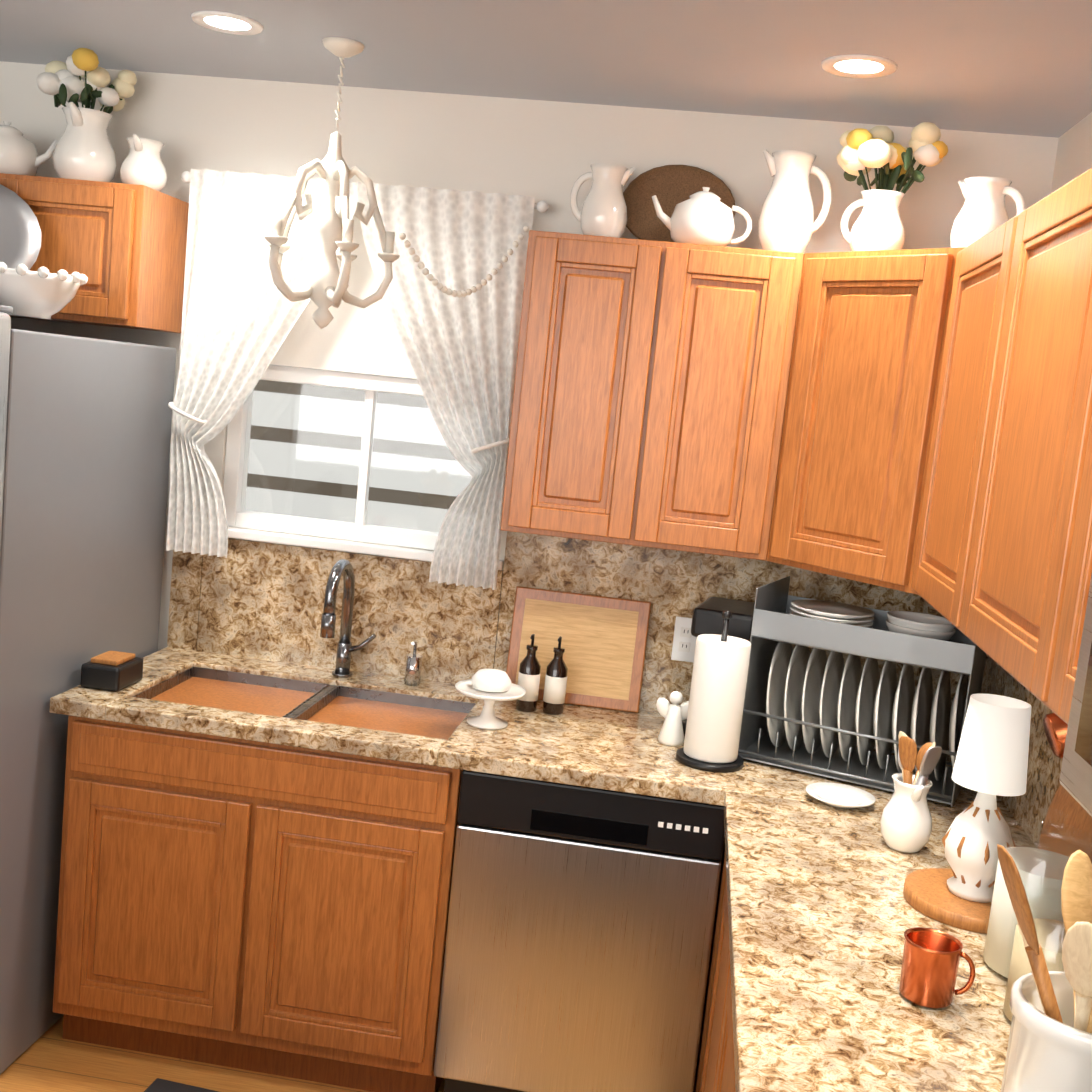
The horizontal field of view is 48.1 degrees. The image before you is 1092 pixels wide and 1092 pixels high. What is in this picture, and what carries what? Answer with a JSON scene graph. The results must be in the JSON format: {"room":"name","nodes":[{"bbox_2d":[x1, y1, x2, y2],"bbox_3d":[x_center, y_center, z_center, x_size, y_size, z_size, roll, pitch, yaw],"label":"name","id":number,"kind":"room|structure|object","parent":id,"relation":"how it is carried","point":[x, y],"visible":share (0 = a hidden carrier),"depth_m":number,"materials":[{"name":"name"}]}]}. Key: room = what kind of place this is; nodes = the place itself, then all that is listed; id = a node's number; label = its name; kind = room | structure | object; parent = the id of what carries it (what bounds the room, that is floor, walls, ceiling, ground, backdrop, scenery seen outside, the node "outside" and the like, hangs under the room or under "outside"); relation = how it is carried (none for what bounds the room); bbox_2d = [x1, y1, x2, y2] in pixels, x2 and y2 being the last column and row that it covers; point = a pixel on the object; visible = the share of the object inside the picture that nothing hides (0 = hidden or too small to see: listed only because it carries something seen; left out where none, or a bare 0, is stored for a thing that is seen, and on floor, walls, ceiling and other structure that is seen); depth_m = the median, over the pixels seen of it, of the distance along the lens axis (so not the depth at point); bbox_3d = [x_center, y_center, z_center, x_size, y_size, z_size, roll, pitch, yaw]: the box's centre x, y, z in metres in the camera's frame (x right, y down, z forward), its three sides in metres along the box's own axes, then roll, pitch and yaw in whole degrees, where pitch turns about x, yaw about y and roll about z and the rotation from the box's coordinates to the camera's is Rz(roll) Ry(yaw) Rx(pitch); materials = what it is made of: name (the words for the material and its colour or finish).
{"room":"kitchen","nodes":[
{"label":"kitchen","id":0,"kind":"room"},
{"bbox_2d":[0,1015,444,1091],"bbox_3d":[-1.459,1.508,1.218,4.610,0.100,5.140,7,7,7],"label":"floor","id":1,"kind":"structure","parent":0,"point":[50,1059],"depth_m":2.99,"materials":[{"name":"brown wood"}]},
{"bbox_2d":[0,305,175,1073],"bbox_3d":[-1.641,0.289,3.077,0.960,1.793,0.977,7,7,7],"label":"refrigerator","id":2,"kind":"object","parent":1,"relation":"on","point":[85,433],"visible":0.83,"depth_m":2.94,"materials":[{"name":"grey metal"}]},
{"bbox_2d":[0,184,40,269],"bbox_3d":[-1.489,-0.767,3.039,0.467,0.332,0.128,7,7,7],"label":"tray","id":3,"kind":"object","parent":2,"relation":"on","point":[20,236],"visible":0.83,"depth_m":3.05,"materials":[{"name":"grey metal"}]},
{"bbox_2d":[0,262,87,318],"bbox_3d":[-1.201,-0.589,2.839,0.253,0.113,0.256,7,7,7],"label":"bowl","id":4,"kind":"object","parent":2,"relation":"on","point":[42,293],"visible":0.98,"depth_m":2.77,"materials":[{"name":"white ceramic"}]},
{"bbox_2d":[144,1078,218,1091],"bbox_3d":[-0.667,1.352,2.649,0.660,0.013,0.500,7,7,11],"label":"kitchen mat","id":5,"kind":"object","parent":1,"relation":"on","point":[159,1085],"visible":0.86,"depth_m":2.92,"materials":[{"name":"grey rubber"}]},
{"bbox_2d":[49,531,740,1091],"bbox_3d":[-0.056,0.664,3.110,2.220,1.383,0.658,7,7,7],"label":"base cabinet","id":6,"kind":"object","parent":1,"relation":"on","point":[259,827],"depth_m":2.94,"materials":[{"name":"brown wood"}]},
{"bbox_2d":[80,650,143,690],"bbox_3d":[-1.081,0.309,3.055,0.100,0.072,0.140,7,7,7],"label":"sponge caddy","id":7,"kind":"object","parent":6,"relation":"on","point":[110,670],"visible":1,"depth_m":3.00,"materials":[{"name":"black plastic"}]},
{"bbox_2d":[320,559,375,677],"bbox_3d":[-0.527,0.203,3.279,0.117,0.336,0.217,7,7,7],"label":"faucet","id":8,"kind":"object","parent":6,"relation":"on","point":[345,647],"visible":1,"depth_m":3.34,"materials":[{"name":"silver metal"}]},
{"bbox_2d":[404,642,421,685],"bbox_3d":[-0.363,0.318,3.350,0.043,0.125,0.058,7,7,7],"label":"soap dispenser","id":9,"kind":"object","parent":6,"relation":"on","point":[413,667],"visible":1,"depth_m":3.34,"materials":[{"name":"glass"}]},
{"bbox_2d":[455,669,525,729],"bbox_3d":[-0.139,0.374,3.029,0.176,0.138,0.176,7,7,7],"label":"cake stand","id":10,"kind":"object","parent":6,"relation":"on","point":[489,687],"visible":0.98,"depth_m":3.00,"materials":[{"name":"white ceramic"}]},
{"bbox_2d":[516,634,540,711],"bbox_3d":[-0.043,0.329,3.198,0.057,0.203,0.059,7,7,7],"label":"soap bottle","id":11,"kind":"object","parent":6,"relation":"on","point":[529,674],"visible":0.96,"depth_m":3.18,"materials":[{"name":"brown glass"}]},
{"bbox_2d":[542,636,567,714],"bbox_3d":[0.028,0.336,3.200,0.057,0.203,0.059,7,7,7],"label":"soap bottle","id":12,"kind":"object","parent":6,"relation":"on","point":[555,686],"visible":0.98,"depth_m":3.18,"materials":[{"name":"brown glass"}]},
{"bbox_2d":[506,586,650,712],"bbox_3d":[0.084,0.280,3.325,0.370,0.297,0.068,7,7,7],"label":"leaning board","id":13,"kind":"object","parent":6,"relation":"on","point":[603,641],"visible":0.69,"depth_m":3.31,"materials":[{"name":"brown wood"}]},
{"bbox_2d":[656,691,688,745],"bbox_3d":[0.316,0.423,3.025,0.093,0.132,0.064,7,7,7],"label":"figurine","id":14,"kind":"object","parent":6,"relation":"on","point":[674,715],"visible":0.94,"depth_m":3.01,"materials":[{"name":"white ceramic"}]},
{"bbox_2d":[676,610,750,772],"bbox_3d":[0.406,0.331,2.881,0.160,0.367,0.160,7,7,7],"label":"paper towel holder","id":15,"kind":"object","parent":6,"relation":"on","point":[716,700],"visible":1,"depth_m":2.83,"materials":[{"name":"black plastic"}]},
{"bbox_2d":[682,597,754,736],"bbox_3d":[0.459,0.319,3.162,0.160,0.332,0.260,8,7,17],"label":"coffee maker","id":16,"kind":"object","parent":6,"relation":"on","point":[707,617],"visible":0.12,"depth_m":3.06,"materials":[{"name":"black plastic"}]},
{"bbox_2d":[434,770,724,1091],"bbox_3d":[0.100,0.941,3.088,0.607,0.864,0.566,7,7,7],"label":"dishwasher","id":17,"kind":"object","parent":1,"relation":"on","point":[580,925],"visible":0.88,"depth_m":2.81,"materials":[{"name":"grey metal"}]},
{"bbox_2d":[693,558,1062,1091],"bbox_3d":[0.603,0.872,1.966,0.658,1.383,2.788,7,7,7],"label":"countertop","id":18,"kind":"structure","parent":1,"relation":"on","point":[813,914],"depth_m":2.06,"materials":[{"name":"beige stone"}]},
{"bbox_2d":[806,782,874,808],"bbox_3d":[0.646,0.554,2.692,0.150,0.020,0.150,7,7,7],"label":"plate","id":19,"kind":"object","parent":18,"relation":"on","point":[837,795],"visible":1,"depth_m":2.71,"materials":[{"name":"white ceramic"}]},
{"bbox_2d":[738,576,985,806],"bbox_3d":[0.769,0.331,2.955,0.501,0.417,0.312,9,8,25],"label":"dish rack","id":20,"kind":"object","parent":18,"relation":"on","point":[816,712],"visible":0.92,"depth_m":2.94,"materials":[{"name":"grey metal"}]},
{"bbox_2d":[880,731,941,852],"bbox_3d":[0.726,0.484,2.440,0.100,0.235,0.131,7,7,7],"label":"utensil holder","id":21,"kind":"object","parent":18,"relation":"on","point":[906,821],"visible":1,"depth_m":2.40,"materials":[{"name":"white ceramic"}]},
{"bbox_2d":[899,927,974,1008],"bbox_3d":[0.574,0.622,1.796,0.108,0.090,0.084,7,7,7],"label":"copper mug","id":22,"kind":"object","parent":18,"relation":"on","point":[930,965],"visible":1,"depth_m":1.77,"materials":[{"name":"orange metal"}]},
{"bbox_2d":[903,694,1030,933],"bbox_3d":[0.770,0.454,2.147,0.230,0.375,0.230,7,7,7],"label":"table lamp","id":23,"kind":"object","parent":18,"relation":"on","point":[991,762],"visible":0.85,"depth_m":2.11,"materials":[{"name":"white ceramic"}]},
{"bbox_2d":[999,872,1065,1024],"bbox_3d":[0.734,0.573,1.744,0.140,0.231,0.140,7,7,7],"label":"canister","id":24,"kind":"object","parent":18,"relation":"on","point":[1051,933],"visible":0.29,"depth_m":1.74,"materials":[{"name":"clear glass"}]},
{"bbox_2d":[981,807,1091,978],"bbox_3d":[0.773,0.539,1.912,0.150,0.266,0.150,7,7,7],"label":"canister","id":25,"kind":"object","parent":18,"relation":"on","point":[1032,864],"visible":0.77,"depth_m":1.89,"materials":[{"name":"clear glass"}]},
{"bbox_2d":[997,844,1091,1091],"bbox_3d":[0.614,0.529,1.392,0.254,0.380,0.264,7,7,7],"label":"utensil crock","id":26,"kind":"object","parent":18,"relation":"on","point":[1049,1048],"visible":1,"depth_m":1.36,"materials":[{"name":"white ceramic"}]},
{"bbox_2d":[1038,784,1091,862],"bbox_3d":[0.939,0.511,2.172,0.074,0.277,0.280,7,7,7],"label":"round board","id":27,"kind":"object","parent":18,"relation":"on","point":[1063,802],"visible":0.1,"depth_m":2.21,"materials":[{"name":"brown wood"}]},
{"bbox_2d":[0,61,1058,650],"bbox_3d":[-1.002,-0.050,3.542,4.610,2.500,0.100,7,7,7],"label":"wall","id":28,"kind":"structure","parent":0,"point":[548,151],"depth_m":3.29,"materials":[{"name":"paint"}]},
{"bbox_2d":[0,173,188,333],"bbox_3d":[-1.393,-0.796,3.297,0.766,0.355,0.318,7,7,7],"label":"upper cabinet","id":29,"kind":"object","parent":28,"relation":"attached to","point":[121,247],"visible":0.73,"depth_m":3.12,"materials":[{"name":"brown wood"}]},
{"bbox_2d":[0,121,57,175],"bbox_3d":[-1.438,-1.054,3.266,0.263,0.152,0.170,7,7,7],"label":"teapot","id":30,"kind":"object","parent":29,"relation":"on","point":[19,154],"visible":0.9,"depth_m":3.22,"materials":[{"name":"white ceramic"}]},
{"bbox_2d":[36,48,136,181],"bbox_3d":[-1.225,-1.121,3.237,0.229,0.332,0.256,7,7,7],"label":"flower vase","id":31,"kind":"object","parent":29,"relation":"on","point":[83,150],"visible":0.96,"depth_m":3.18,"materials":[{"name":"white ceramic"}]},
{"bbox_2d":[120,134,166,191],"bbox_3d":[-1.059,-1.006,3.244,0.120,0.136,0.159,7,7,7],"label":"jug","id":32,"kind":"object","parent":29,"relation":"on","point":[142,164],"visible":0.81,"depth_m":3.19,"materials":[{"name":"white ceramic"}]},
{"bbox_2d":[223,364,503,569],"bbox_3d":[-0.513,-0.232,3.432,0.860,0.494,0.120,7,7,7],"label":"window","id":33,"kind":"structure","parent":28,"relation":"in","point":[235,485],"depth_m":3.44,"materials":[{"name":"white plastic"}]},
{"bbox_2d":[181,171,548,212],"bbox_3d":[-0.486,-0.945,3.280,1.005,0.032,0.084,7,7,7],"label":"curtain rod","id":34,"kind":"object","parent":28,"relation":"attached to","point":[541,206],"visible":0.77,"depth_m":3.19,"materials":[{"name":"white plastic"}]},
{"bbox_2d":[166,169,357,557],"bbox_3d":[-0.777,-0.471,3.284,0.481,1.030,0.081,7,7,7],"label":"curtain","id":35,"kind":"object","parent":34,"relation":"hanging from","point":[241,313],"visible":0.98,"depth_m":3.29,"materials":[{"name":"fabric"}]},
{"bbox_2d":[357,182,534,589],"bbox_3d":[-0.311,-0.417,3.228,0.481,1.030,0.081,7,7,7],"label":"curtain","id":36,"kind":"object","parent":34,"relation":"hanging from","point":[461,351],"visible":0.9,"depth_m":3.22,"materials":[{"name":"fabric"}]},
{"bbox_2d":[399,226,528,296],"bbox_3d":[-0.202,-0.721,3.038,0.403,0.209,0.017,-1,10,-44],"label":"bead garland","id":37,"kind":"object","parent":36,"relation":"hanging from","point":[440,286],"visible":1,"depth_m":3.04,"materials":[{"name":"white paint"}]},
{"bbox_2d":[501,230,628,540],"bbox_3d":[0.134,-0.397,3.140,0.393,0.740,0.318,7,7,7],"label":"upper cabinet","id":38,"kind":"object","parent":28,"relation":"attached to","point":[573,302],"depth_m":3.00,"materials":[{"name":"brown wood"}]},
{"bbox_2d":[570,163,634,237],"bbox_3d":[0.139,-0.869,3.109,0.160,0.197,0.120,7,7,7],"label":"pitcher","id":39,"kind":"object","parent":38,"relation":"on","point":[603,212],"visible":0.85,"depth_m":3.07,"materials":[{"name":"white ceramic"}]},
{"bbox_2d":[671,616,696,662],"bbox_3d":[0.405,0.257,3.312,0.120,0.120,0.009,7,7,7],"label":"outlet","id":40,"kind":"object","parent":28,"relation":"attached to","point":[684,643],"visible":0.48,"depth_m":3.31,"materials":[{"name":"white plastic"}]},
{"bbox_2d":[597,238,800,559],"bbox_3d":[0.425,-0.361,3.081,0.449,0.740,0.368,7,7,7],"label":"upper cabinet","id":41,"kind":"object","parent":28,"relation":"attached to","point":[701,359],"depth_m":2.96,"materials":[{"name":"brown wood"}]},
{"bbox_2d":[623,165,735,241],"bbox_3d":[0.341,-0.875,3.169,0.299,0.226,0.052,7,7,7],"label":"tray","id":42,"kind":"object","parent":41,"relation":"on","point":[670,187],"visible":0.56,"depth_m":3.17,"materials":[{"name":"wicker"}]},
{"bbox_2d":[652,187,751,246],"bbox_3d":[0.385,-0.812,3.032,0.254,0.152,0.164,7,7,7],"label":"teapot","id":43,"kind":"object","parent":41,"relation":"on","point":[705,216],"visible":0.79,"depth_m":2.98,"materials":[{"name":"white ceramic"}]},
{"bbox_2d":[0,0,1091,137],"bbox_3d":[-1.200,-1.060,0.900,4.610,0.100,5.140,7,7,7],"label":"ceiling","id":44,"kind":"structure","parent":0,"point":[1019,67],"depth_m":2.76,"materials":[{"name":"paint"}]},
{"bbox_2d":[191,11,262,34],"bbox_3d":[-0.727,-1.192,2.792,0.160,0.006,0.160,7,7,7],"label":"recessed light","id":45,"kind":"object","parent":44,"relation":"in","point":[226,22],"visible":1,"depth_m":2.79,"materials":[{"name":"white plastic"}]},
{"bbox_2d":[264,37,399,328],"bbox_3d":[-0.506,-0.852,2.925,0.332,0.664,0.320,7,7,7],"label":"chandelier","id":46,"kind":"object","parent":44,"relation":"hanging from","point":[325,280],"visible":1,"depth_m":2.89,"materials":[{"name":"white paint"}]},
{"bbox_2d":[821,55,896,77],"bbox_3d":[0.674,-1.032,2.635,0.160,0.006,0.160,7,7,7],"label":"recessed light","id":47,"kind":"object","parent":44,"relation":"in","point":[860,66],"visible":1,"depth_m":2.63,"materials":[{"name":"white plastic"}]},
{"bbox_2d":[1051,112,1091,192],"bbox_3d":[0.889,0.486,0.745,0.100,2.500,5.040,7,7,7],"label":"wall","id":48,"kind":"structure","parent":0,"point":[1073,160],"depth_m":2.93,"materials":[{"name":"paint"}]},
{"bbox_2d":[761,249,924,584],"bbox_3d":[0.876,-0.294,2.907,0.608,0.740,0.608,7,7,7],"label":"upper cabinet","id":49,"kind":"object","parent":48,"relation":"attached to","point":[851,334],"depth_m":2.79,"materials":[{"name":"brown wood"}]},
{"bbox_2d":[758,150,831,252],"bbox_3d":[0.613,-0.842,3.029,0.181,0.258,0.136,7,7,7],"label":"pitcher","id":50,"kind":"object","parent":49,"relation":"on","point":[787,222],"visible":0.81,"depth_m":2.99,"materials":[{"name":"white ceramic"}]},
{"bbox_2d":[836,122,947,250],"bbox_3d":[0.813,-0.846,2.915,0.254,0.333,0.249,7,7,7],"label":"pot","id":51,"kind":"object","parent":49,"relation":"on","point":[878,225],"visible":0.92,"depth_m":2.88,"materials":[{"name":"white ceramic"}]},
{"bbox_2d":[950,177,1024,247],"bbox_3d":[0.993,-0.736,2.767,0.142,0.187,0.131,7,7,7],"label":"jug","id":52,"kind":"object","parent":49,"relation":"on","point":[982,212],"visible":0.54,"depth_m":2.72,"materials":[{"name":"white ceramic"}]},
{"bbox_2d":[877,216,1016,630],"bbox_3d":[0.920,-0.218,2.332,0.369,0.740,0.642,7,7,7],"label":"upper cabinet","id":53,"kind":"object","parent":48,"relation":"attached to","point":[917,422],"depth_m":2.46,"materials":[{"name":"brown wood"}]},
{"bbox_2d":[1043,713,1067,757],"bbox_3d":[0.896,0.291,2.006,0.111,0.190,0.213,7,7,7],"label":"mugs","id":54,"kind":"object","parent":53,"relation":"hanging from","point":[1055,726],"visible":0.25,"depth_m":2.05,"materials":[{"name":"orange metal"}]},
{"bbox_2d":[961,168,1091,679],"bbox_3d":[0.876,-0.158,1.805,0.318,0.740,0.695,7,7,7],"label":"upper cabinet","id":55,"kind":"object","parent":48,"relation":"attached to","point":[1051,232],"depth_m":1.87,"materials":[{"name":"brown wood"}]},
{"bbox_2d":[1017,192,1091,723],"bbox_3d":[0.819,-0.110,1.372,0.318,0.740,0.454,7,7,7],"label":"upper cabinet","id":56,"kind":"object","parent":48,"relation":"attached to","point":[1062,572],"depth_m":1.60,"materials":[{"name":"brown wood"}]},
{"bbox_2d":[1059,575,1091,816],"bbox_3d":[0.658,0.090,0.799,0.450,0.427,0.750,7,7,7],"label":"microwave","id":57,"kind":"object","parent":48,"relation":"attached to","point":[1075,780],"visible":1,"depth_m":1.17,"materials":[{"name":"grey"}]}
]}

